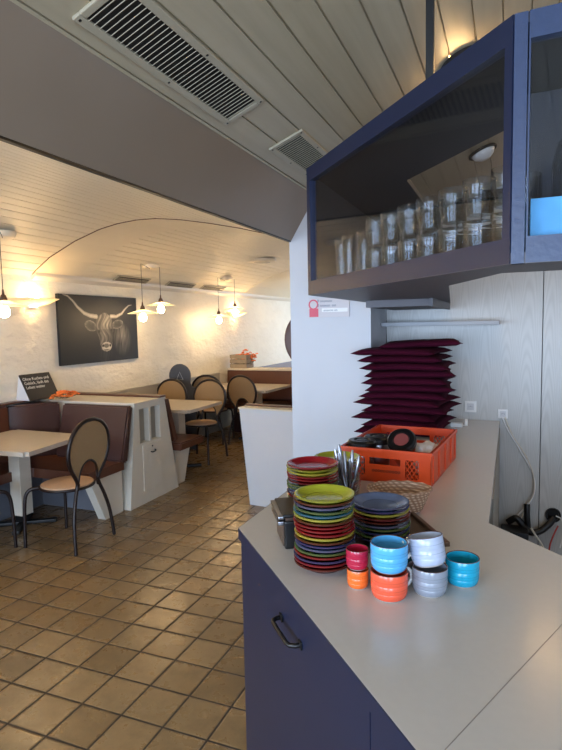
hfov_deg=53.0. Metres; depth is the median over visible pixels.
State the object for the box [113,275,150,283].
slot vent
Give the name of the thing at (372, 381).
seat cushion
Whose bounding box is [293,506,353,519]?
plate
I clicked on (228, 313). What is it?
wall sconce
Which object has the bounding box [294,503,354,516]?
plate
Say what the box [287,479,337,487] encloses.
plate
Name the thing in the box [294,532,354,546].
plate
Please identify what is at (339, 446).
cutlery
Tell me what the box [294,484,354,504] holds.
plate
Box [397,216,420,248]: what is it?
tumbler
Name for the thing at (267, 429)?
wall
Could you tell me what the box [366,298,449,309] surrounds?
box
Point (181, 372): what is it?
board
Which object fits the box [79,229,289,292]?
ceiling
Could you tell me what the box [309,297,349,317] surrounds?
wall sign
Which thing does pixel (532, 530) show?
cable
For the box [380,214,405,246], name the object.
tumbler
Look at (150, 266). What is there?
pendant lamp
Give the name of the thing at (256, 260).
ceiling speaker
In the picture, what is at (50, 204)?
ceiling
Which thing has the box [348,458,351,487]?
cutlery
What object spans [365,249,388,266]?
tumbler
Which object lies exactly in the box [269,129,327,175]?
ceiling vent
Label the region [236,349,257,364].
bunch
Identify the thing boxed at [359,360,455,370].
seat cushion
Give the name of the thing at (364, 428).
seat cushion
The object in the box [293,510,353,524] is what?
plate
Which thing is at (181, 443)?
bench
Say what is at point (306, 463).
plate
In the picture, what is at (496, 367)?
wall
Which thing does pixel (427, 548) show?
coffee cup
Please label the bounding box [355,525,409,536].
plate
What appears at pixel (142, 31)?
ceiling vent
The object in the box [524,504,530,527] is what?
pipe
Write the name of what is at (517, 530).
box
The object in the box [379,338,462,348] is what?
seat cushion
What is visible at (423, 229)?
tumbler
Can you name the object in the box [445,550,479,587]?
coffee cup
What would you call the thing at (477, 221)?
tumbler
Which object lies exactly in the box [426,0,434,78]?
hanging rod
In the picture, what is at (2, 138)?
trim
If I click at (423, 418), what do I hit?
seat cushion
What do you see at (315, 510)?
plate
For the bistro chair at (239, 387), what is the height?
0.987 m
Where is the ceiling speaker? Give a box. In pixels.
[249,258,275,263]
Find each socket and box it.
[0,289,7,300]
[465,401,475,411]
[498,409,507,418]
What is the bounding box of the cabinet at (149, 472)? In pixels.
[38,392,178,510]
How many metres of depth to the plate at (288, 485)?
1.73 m
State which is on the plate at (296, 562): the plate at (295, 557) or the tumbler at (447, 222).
the plate at (295, 557)
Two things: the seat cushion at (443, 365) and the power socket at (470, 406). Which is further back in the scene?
the power socket at (470, 406)
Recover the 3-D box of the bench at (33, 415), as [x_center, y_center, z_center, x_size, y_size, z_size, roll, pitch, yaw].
[-2.423,0.853,3.990,1.135,0.992,2.992,1,5,22]
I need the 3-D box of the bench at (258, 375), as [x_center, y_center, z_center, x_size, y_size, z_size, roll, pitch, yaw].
[0.511,0.401,8.567,3.005,0.965,0.820,1,5,22]
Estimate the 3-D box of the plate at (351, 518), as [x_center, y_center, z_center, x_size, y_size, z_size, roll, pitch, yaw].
[0.106,0.355,1.391,0.149,0.022,0.149,1,5,22]
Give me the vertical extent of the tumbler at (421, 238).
0.093 m
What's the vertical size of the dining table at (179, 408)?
0.750 m
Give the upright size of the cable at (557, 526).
0.190 m
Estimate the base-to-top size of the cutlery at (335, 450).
0.191 m
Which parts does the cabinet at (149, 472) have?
brown trim, frame, door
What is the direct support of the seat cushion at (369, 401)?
on the seat cushion at (443, 409)
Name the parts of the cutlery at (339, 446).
handle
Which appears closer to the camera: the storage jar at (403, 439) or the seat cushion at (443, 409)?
the storage jar at (403, 439)
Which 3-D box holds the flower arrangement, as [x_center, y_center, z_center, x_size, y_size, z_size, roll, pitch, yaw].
[-2.097,0.185,5.449,0.236,0.079,0.365,-1,5,-1]
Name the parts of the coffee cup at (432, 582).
handle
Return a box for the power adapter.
[450,419,467,426]
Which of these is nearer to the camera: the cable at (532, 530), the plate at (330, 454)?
the plate at (330, 454)
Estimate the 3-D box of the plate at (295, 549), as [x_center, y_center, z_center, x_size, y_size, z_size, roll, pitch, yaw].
[0.107,0.437,1.401,0.149,0.022,0.149,1,5,22]
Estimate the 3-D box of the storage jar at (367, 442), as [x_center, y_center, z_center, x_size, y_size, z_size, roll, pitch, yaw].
[0.319,0.321,2.219,0.114,0.138,0.114,1,5,22]
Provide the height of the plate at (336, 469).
0.022 m
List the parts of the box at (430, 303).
plate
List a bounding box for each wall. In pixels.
[0,273,290,427]
[238,403,292,506]
[284,320,290,357]
[386,233,561,555]
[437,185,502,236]
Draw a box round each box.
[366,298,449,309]
[501,524,528,539]
[529,196,561,235]
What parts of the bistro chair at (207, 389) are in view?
leg, seat, leg, panel, frame, leg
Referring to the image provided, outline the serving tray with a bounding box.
[355,512,449,552]
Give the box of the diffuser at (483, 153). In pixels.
[472,146,494,161]
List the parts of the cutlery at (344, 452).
handle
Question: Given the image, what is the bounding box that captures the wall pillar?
[289,212,385,457]
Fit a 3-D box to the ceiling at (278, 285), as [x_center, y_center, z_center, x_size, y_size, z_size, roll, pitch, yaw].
[1.423,-1.787,10.792,3.120,0.606,3.698,1,5,22]
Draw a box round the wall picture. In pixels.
[55,293,137,365]
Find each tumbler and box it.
[365,228,387,250]
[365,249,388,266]
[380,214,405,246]
[380,222,403,252]
[397,210,423,241]
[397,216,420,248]
[397,239,423,259]
[413,229,437,244]
[416,199,444,236]
[416,233,444,255]
[432,223,456,239]
[438,209,468,230]
[438,227,468,246]
[454,206,483,233]
[454,230,483,242]
[462,178,496,223]
[462,219,495,247]
[478,187,501,227]
[490,213,525,239]
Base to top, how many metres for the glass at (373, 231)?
0.173 m
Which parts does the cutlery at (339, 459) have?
handle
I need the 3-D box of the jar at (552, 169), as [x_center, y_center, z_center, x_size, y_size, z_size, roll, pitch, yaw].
[0.628,-0.387,1.219,0.074,0.262,0.074,3,7,42]
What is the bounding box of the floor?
[0,426,264,749]
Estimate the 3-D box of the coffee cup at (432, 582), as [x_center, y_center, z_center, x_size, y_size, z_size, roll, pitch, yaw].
[0.323,0.453,1.256,0.094,0.062,0.078,1,5,22]
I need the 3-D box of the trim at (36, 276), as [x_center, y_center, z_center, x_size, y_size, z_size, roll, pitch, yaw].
[-0.855,-1.323,9.216,0.055,0.070,8.200,1,5,22]
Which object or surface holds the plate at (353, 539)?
on the plate at (297, 543)
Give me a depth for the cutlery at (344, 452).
1.82 m
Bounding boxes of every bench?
[0,400,131,520]
[106,373,220,435]
[164,398,202,483]
[225,367,291,432]
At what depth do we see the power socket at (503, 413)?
3.37 m
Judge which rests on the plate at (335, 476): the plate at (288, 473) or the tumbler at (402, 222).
the plate at (288, 473)
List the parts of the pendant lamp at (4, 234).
cord, bulb, lamp shade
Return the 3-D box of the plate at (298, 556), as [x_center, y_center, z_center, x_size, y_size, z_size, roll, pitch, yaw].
[0.106,0.446,1.400,0.149,0.022,0.149,1,5,22]
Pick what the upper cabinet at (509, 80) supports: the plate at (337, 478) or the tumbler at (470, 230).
the tumbler at (470, 230)
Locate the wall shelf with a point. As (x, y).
(490, 322)
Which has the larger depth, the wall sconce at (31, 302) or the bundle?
the wall sconce at (31, 302)
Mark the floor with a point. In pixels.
(134, 640)
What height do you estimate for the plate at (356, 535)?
0.022 m
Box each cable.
[501,417,535,515]
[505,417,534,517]
[530,528,543,547]
[548,526,558,549]
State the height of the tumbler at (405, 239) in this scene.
0.093 m
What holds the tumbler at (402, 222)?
on the tumbler
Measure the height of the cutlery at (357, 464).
0.167 m
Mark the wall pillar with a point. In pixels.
(327, 379)
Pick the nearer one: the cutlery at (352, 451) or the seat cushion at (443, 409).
the cutlery at (352, 451)
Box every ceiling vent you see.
[72,0,263,125]
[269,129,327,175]
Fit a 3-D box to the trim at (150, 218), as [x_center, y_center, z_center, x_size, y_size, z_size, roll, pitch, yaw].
[-1.002,-1.151,4.846,3.033,0.420,0.011,1,5,22]
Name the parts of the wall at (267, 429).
brown trim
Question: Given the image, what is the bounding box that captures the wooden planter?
[230,354,253,367]
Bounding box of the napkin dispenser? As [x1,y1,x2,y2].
[271,497,294,548]
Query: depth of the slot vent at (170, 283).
7.70 m
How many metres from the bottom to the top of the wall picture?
0.740 m
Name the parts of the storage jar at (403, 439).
lid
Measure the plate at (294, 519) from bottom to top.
0.022 m
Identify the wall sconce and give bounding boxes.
[7,297,58,307]
[226,312,247,317]
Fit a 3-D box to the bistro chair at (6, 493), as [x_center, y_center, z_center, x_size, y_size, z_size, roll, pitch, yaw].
[-2.308,0.847,4.081,0.478,0.987,0.510,0,5,15]
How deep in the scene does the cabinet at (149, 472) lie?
5.37 m
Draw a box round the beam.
[0,0,306,240]
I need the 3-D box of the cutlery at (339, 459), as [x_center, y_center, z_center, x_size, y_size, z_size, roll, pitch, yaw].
[0.201,0.334,1.787,0.058,0.186,0.013,-6,7,-42]
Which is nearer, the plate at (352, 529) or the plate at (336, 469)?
the plate at (352, 529)
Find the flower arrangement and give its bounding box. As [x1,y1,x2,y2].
[49,390,79,398]
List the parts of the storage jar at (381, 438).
lid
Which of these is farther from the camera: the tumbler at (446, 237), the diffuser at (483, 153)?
the diffuser at (483, 153)
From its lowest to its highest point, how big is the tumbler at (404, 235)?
0.093 m
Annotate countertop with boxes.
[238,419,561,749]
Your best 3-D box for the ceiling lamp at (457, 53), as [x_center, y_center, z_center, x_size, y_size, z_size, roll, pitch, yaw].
[0.750,-1.290,2.334,0.171,0.099,0.183,1,6,27]
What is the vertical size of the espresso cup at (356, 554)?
0.046 m
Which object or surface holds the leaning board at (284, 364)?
on the bench at (258, 375)
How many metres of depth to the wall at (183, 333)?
7.26 m
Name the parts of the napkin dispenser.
plate, plate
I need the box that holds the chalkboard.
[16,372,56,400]
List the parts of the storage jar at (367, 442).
lid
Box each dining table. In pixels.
[0,429,70,534]
[169,399,221,466]
[221,383,290,439]
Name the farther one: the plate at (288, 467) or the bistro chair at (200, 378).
the bistro chair at (200, 378)
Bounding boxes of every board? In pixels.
[169,364,196,449]
[261,361,291,366]
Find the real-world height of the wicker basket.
0.076 m
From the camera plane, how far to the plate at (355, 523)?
1.51 m
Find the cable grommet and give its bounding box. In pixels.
[545,508,560,522]
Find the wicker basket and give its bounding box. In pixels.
[367,480,432,512]
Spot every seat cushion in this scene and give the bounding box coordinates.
[350,347,451,355]
[352,409,452,422]
[354,394,460,407]
[354,422,450,436]
[358,353,451,362]
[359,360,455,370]
[359,389,454,400]
[361,401,461,415]
[361,415,456,427]
[362,376,455,385]
[364,368,455,377]
[365,381,453,392]
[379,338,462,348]
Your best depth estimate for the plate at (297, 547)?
1.35 m
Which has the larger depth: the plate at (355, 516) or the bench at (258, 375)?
the bench at (258, 375)
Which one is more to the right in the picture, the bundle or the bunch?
the bundle
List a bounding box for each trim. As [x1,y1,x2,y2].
[0,135,290,241]
[31,272,289,301]
[32,218,262,274]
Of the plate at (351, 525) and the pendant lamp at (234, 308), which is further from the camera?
the pendant lamp at (234, 308)
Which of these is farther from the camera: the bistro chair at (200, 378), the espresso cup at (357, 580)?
the bistro chair at (200, 378)
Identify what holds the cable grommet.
attached to the wall at (496, 367)
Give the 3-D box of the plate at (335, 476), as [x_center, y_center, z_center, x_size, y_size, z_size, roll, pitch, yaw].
[0.099,0.318,1.754,0.160,0.022,0.160,1,5,22]
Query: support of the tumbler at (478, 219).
on the upper cabinet at (509, 80)
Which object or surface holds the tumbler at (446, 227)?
on the upper cabinet at (509, 80)
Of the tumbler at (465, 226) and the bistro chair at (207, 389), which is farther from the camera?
the bistro chair at (207, 389)
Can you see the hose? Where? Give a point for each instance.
(550, 522)
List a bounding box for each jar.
[347,437,376,473]
[364,433,389,464]
[387,428,416,465]
[551,143,560,196]
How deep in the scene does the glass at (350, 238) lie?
2.05 m
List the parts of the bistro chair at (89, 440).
leg, leg, seat, leg, frame, panel, leg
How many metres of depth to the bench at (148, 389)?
7.40 m
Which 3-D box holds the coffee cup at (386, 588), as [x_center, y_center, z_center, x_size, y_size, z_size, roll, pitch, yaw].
[0.242,0.456,1.241,0.086,0.062,0.090,1,5,22]
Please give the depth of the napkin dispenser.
1.52 m
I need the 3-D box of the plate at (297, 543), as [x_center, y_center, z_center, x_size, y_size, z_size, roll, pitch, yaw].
[0.110,0.419,1.399,0.149,0.022,0.149,1,5,22]
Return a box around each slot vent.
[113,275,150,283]
[165,281,196,287]
[199,285,225,290]
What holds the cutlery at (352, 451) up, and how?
in the glass
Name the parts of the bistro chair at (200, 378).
panel, frame, seat, leg, leg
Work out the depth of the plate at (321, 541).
1.35 m
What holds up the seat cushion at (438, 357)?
on the seat cushion at (443, 365)
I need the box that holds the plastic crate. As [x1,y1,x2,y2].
[341,424,456,485]
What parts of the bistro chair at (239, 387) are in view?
leg, panel, frame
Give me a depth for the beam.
1.75 m
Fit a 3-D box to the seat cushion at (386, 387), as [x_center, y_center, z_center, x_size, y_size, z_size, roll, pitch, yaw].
[0.720,0.057,3.130,0.454,0.038,0.434,0,5,16]
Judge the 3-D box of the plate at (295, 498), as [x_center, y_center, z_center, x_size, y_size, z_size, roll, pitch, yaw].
[0.104,0.309,1.389,0.149,0.022,0.149,1,5,22]
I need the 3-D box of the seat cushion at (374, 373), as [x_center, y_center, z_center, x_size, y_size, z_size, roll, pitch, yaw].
[0.713,-0.019,3.113,0.464,0.038,0.443,0,5,14]
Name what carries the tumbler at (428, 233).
on the upper cabinet at (509, 80)
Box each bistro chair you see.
[0,490,17,547]
[23,417,115,555]
[157,379,189,454]
[185,379,227,464]
[192,375,234,444]
[227,375,256,444]
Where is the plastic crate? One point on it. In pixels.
(432, 465)
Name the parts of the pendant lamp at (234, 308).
lamp shade, bulb, lamp shade, bulb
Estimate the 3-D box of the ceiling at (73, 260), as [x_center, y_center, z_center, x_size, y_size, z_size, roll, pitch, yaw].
[-0.885,-1.239,5.117,3.120,0.602,0.600,1,5,22]
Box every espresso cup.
[346,544,368,570]
[347,566,368,589]
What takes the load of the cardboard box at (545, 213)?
on the upper cabinet at (509, 80)
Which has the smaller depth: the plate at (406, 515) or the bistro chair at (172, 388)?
the plate at (406, 515)
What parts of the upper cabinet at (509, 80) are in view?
panel, panel, corner post, door frame, panel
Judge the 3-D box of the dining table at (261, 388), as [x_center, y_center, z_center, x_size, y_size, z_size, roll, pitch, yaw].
[-0.540,0.545,8.397,1.188,0.750,0.869,1,5,22]
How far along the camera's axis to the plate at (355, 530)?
1.52 m
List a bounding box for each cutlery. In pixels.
[334,449,342,484]
[337,452,345,486]
[338,444,345,485]
[343,451,347,486]
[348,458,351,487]
[350,450,353,483]
[351,456,359,488]
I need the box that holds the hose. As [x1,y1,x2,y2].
[506,515,555,535]
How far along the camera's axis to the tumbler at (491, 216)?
1.22 m
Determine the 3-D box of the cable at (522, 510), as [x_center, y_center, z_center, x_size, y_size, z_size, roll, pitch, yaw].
[1.412,0.562,3.352,0.196,0.621,0.034,1,5,22]
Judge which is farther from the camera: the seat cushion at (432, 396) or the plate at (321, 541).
the seat cushion at (432, 396)
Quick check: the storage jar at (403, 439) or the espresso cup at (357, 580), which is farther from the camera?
the storage jar at (403, 439)
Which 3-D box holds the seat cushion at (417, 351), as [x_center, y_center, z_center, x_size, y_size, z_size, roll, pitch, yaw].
[0.675,-0.135,3.126,0.448,0.038,0.429,2,6,29]
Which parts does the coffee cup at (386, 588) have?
handle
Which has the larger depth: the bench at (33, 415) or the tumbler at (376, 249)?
the bench at (33, 415)
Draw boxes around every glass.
[334,238,350,274]
[342,235,358,266]
[356,231,373,269]
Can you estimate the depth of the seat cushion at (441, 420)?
3.00 m
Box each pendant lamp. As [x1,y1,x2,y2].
[0,230,26,317]
[128,263,174,321]
[207,276,244,322]
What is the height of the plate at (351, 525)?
0.022 m
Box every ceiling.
[0,141,257,275]
[10,0,561,216]
[31,219,285,275]
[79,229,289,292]
[244,270,289,297]
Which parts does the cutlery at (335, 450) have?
handle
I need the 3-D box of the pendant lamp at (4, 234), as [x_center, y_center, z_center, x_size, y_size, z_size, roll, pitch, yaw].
[-2.203,-0.796,4.412,0.332,0.696,0.497,-5,6,-35]
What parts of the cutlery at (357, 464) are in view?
handle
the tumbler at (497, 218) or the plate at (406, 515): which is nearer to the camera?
the tumbler at (497, 218)
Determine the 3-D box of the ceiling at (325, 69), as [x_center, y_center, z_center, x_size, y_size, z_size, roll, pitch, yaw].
[1.169,-1.272,0.810,3.679,0.867,8.000,1,5,22]
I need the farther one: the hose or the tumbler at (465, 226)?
the hose
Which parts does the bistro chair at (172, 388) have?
panel, frame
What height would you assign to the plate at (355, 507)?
0.022 m
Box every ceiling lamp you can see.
[441,45,471,67]
[469,143,496,161]
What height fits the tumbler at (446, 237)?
0.093 m
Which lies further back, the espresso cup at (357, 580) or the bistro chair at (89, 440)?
the bistro chair at (89, 440)
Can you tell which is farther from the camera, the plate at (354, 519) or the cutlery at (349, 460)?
the cutlery at (349, 460)
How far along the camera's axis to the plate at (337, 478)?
1.70 m
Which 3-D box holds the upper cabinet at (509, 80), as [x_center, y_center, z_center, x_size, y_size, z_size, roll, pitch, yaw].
[0.603,-0.555,2.165,1.006,0.474,2.714,-2,5,-4]
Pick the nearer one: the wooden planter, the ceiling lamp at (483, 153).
the ceiling lamp at (483, 153)
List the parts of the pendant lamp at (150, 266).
lamp shade, bulb, lamp shade, bulb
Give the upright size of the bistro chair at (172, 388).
0.987 m
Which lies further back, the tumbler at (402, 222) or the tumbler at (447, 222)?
the tumbler at (402, 222)
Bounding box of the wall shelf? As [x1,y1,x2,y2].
[381,320,499,326]
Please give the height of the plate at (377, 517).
0.022 m
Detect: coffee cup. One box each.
[370,534,410,574]
[370,566,411,602]
[406,531,445,567]
[407,561,447,597]
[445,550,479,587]
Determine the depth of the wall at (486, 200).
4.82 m
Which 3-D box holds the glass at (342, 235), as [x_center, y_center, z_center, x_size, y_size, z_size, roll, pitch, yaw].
[0.244,-0.403,1.981,0.060,0.173,0.060,1,5,22]
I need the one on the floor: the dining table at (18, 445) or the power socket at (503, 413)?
the dining table at (18, 445)
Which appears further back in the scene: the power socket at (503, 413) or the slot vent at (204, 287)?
the slot vent at (204, 287)
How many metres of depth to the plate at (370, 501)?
1.57 m
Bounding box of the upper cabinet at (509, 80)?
[306,3,561,302]
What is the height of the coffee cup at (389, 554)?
0.062 m
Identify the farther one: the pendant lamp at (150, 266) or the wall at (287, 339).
the pendant lamp at (150, 266)
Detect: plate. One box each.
[286,464,337,473]
[287,456,338,470]
[287,467,337,477]
[287,471,337,479]
[287,473,338,483]
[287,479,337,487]
[287,483,337,489]
[288,476,338,485]
[293,495,353,508]
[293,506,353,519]
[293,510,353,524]
[293,517,352,531]
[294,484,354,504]
[294,499,353,512]
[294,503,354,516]
[294,514,353,527]
[294,520,353,535]
[294,528,353,543]
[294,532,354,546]
[294,542,345,557]
[294,546,345,561]
[294,550,345,565]
[294,555,346,569]
[294,558,346,573]
[295,524,354,538]
[295,535,354,550]
[295,539,354,554]
[314,451,360,462]
[353,507,409,519]
[353,518,409,529]
[354,492,408,511]
[354,504,409,515]
[354,510,409,522]
[354,514,409,526]
[354,521,410,533]
[354,529,408,539]
[354,531,409,542]
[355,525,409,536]
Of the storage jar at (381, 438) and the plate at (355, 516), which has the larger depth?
the storage jar at (381, 438)
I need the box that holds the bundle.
[413,440,437,474]
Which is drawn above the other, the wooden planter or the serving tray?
the wooden planter
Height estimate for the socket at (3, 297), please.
0.100 m

